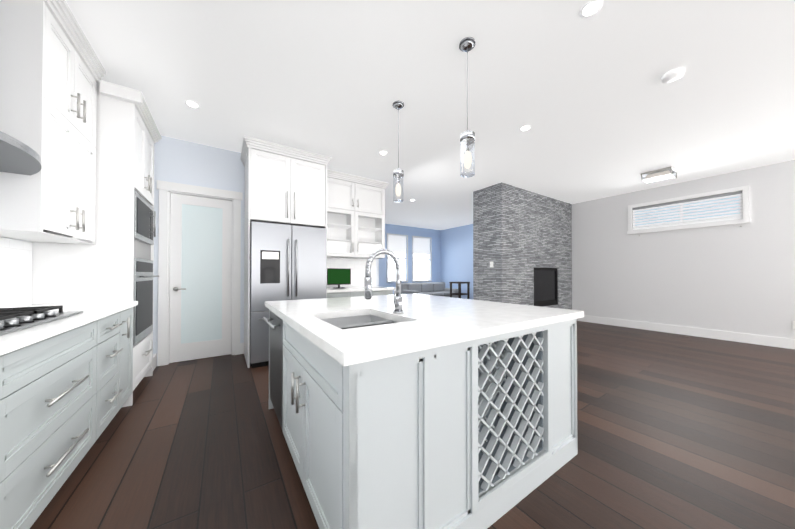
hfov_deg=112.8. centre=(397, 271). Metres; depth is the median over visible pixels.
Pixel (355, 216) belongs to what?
upper cabinet
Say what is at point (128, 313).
base cabinet
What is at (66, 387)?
base cabinet
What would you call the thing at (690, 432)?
floor
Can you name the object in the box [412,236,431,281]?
window
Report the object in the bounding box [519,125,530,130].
recessed light
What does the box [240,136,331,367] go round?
cabinet
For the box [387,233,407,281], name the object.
window
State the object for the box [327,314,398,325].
sink
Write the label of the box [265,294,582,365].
island countertop
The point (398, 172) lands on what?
pendant light
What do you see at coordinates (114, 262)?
tall cabinet
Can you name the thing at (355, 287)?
countertop
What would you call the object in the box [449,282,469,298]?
side table
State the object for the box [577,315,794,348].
baseboard
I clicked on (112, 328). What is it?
base cabinet
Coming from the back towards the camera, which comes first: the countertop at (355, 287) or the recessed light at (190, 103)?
the countertop at (355, 287)
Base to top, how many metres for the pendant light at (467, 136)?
1.020 m
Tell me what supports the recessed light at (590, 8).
in the ceiling
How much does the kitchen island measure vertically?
0.890 m
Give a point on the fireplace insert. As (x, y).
(545, 288)
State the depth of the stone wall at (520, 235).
5.54 m
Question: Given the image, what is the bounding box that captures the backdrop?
[388,196,739,280]
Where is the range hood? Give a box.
[0,131,41,174]
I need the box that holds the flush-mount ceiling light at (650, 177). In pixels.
[640,166,677,183]
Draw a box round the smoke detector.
[661,67,684,82]
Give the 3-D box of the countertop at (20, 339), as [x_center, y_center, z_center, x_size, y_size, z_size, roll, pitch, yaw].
[-1.733,0.269,0.921,0.606,0.041,3.078,0,-1,-34]
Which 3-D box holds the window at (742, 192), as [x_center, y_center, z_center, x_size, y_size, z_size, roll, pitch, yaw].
[5.515,-1.105,5.131,0.115,0.691,1.620,0,-1,-34]
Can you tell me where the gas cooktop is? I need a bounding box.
[0,306,82,334]
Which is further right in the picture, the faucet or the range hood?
the faucet
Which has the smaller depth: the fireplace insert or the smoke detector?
the smoke detector
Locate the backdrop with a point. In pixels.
(393, 271)
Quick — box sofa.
[401,282,457,297]
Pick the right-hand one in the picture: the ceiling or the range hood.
the ceiling
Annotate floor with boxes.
[30,321,794,528]
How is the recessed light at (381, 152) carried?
in the ceiling
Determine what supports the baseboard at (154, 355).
attached to the wall at (185, 162)
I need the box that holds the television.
[327,268,350,287]
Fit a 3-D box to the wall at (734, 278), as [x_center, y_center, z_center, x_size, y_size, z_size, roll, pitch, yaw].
[5.014,-0.254,5.955,0.120,2.950,11.600,0,-1,-34]
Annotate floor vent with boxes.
[666,334,689,337]
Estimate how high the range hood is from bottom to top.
1.213 m
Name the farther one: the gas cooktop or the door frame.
the door frame
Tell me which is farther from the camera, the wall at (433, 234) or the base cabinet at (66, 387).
the wall at (433, 234)
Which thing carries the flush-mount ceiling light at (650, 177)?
attached to the ceiling
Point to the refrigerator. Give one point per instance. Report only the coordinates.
(288, 262)
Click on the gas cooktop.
(15, 319)
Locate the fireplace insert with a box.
[534,268,557,306]
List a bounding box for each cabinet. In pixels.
[0,0,105,243]
[0,321,99,528]
[32,80,161,407]
[100,313,123,434]
[124,309,132,402]
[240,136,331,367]
[327,169,388,258]
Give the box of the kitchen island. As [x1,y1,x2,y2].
[263,306,577,528]
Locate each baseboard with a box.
[153,354,156,370]
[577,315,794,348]
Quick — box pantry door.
[169,193,231,362]
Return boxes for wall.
[153,135,378,361]
[379,223,440,294]
[441,160,794,338]
[473,182,571,309]
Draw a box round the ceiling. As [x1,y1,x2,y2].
[65,0,794,229]
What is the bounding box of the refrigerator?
[250,221,326,367]
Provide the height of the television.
0.330 m
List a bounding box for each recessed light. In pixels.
[185,100,199,107]
[379,151,387,154]
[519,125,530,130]
[579,0,602,17]
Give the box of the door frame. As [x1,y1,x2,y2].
[157,180,242,365]
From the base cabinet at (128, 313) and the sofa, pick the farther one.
the sofa
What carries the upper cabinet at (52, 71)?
attached to the wall
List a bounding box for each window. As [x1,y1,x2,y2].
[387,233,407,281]
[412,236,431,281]
[627,185,750,235]
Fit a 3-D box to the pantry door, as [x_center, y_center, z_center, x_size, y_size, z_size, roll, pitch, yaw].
[-2.684,0.082,3.629,0.684,2.224,0.094,0,-1,-34]
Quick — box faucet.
[364,249,403,312]
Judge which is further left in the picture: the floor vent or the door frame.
the door frame
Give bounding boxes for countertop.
[0,301,137,356]
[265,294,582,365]
[327,257,393,297]
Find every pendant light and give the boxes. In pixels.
[392,100,403,202]
[459,37,475,177]
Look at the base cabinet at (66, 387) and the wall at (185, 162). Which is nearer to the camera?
the base cabinet at (66, 387)

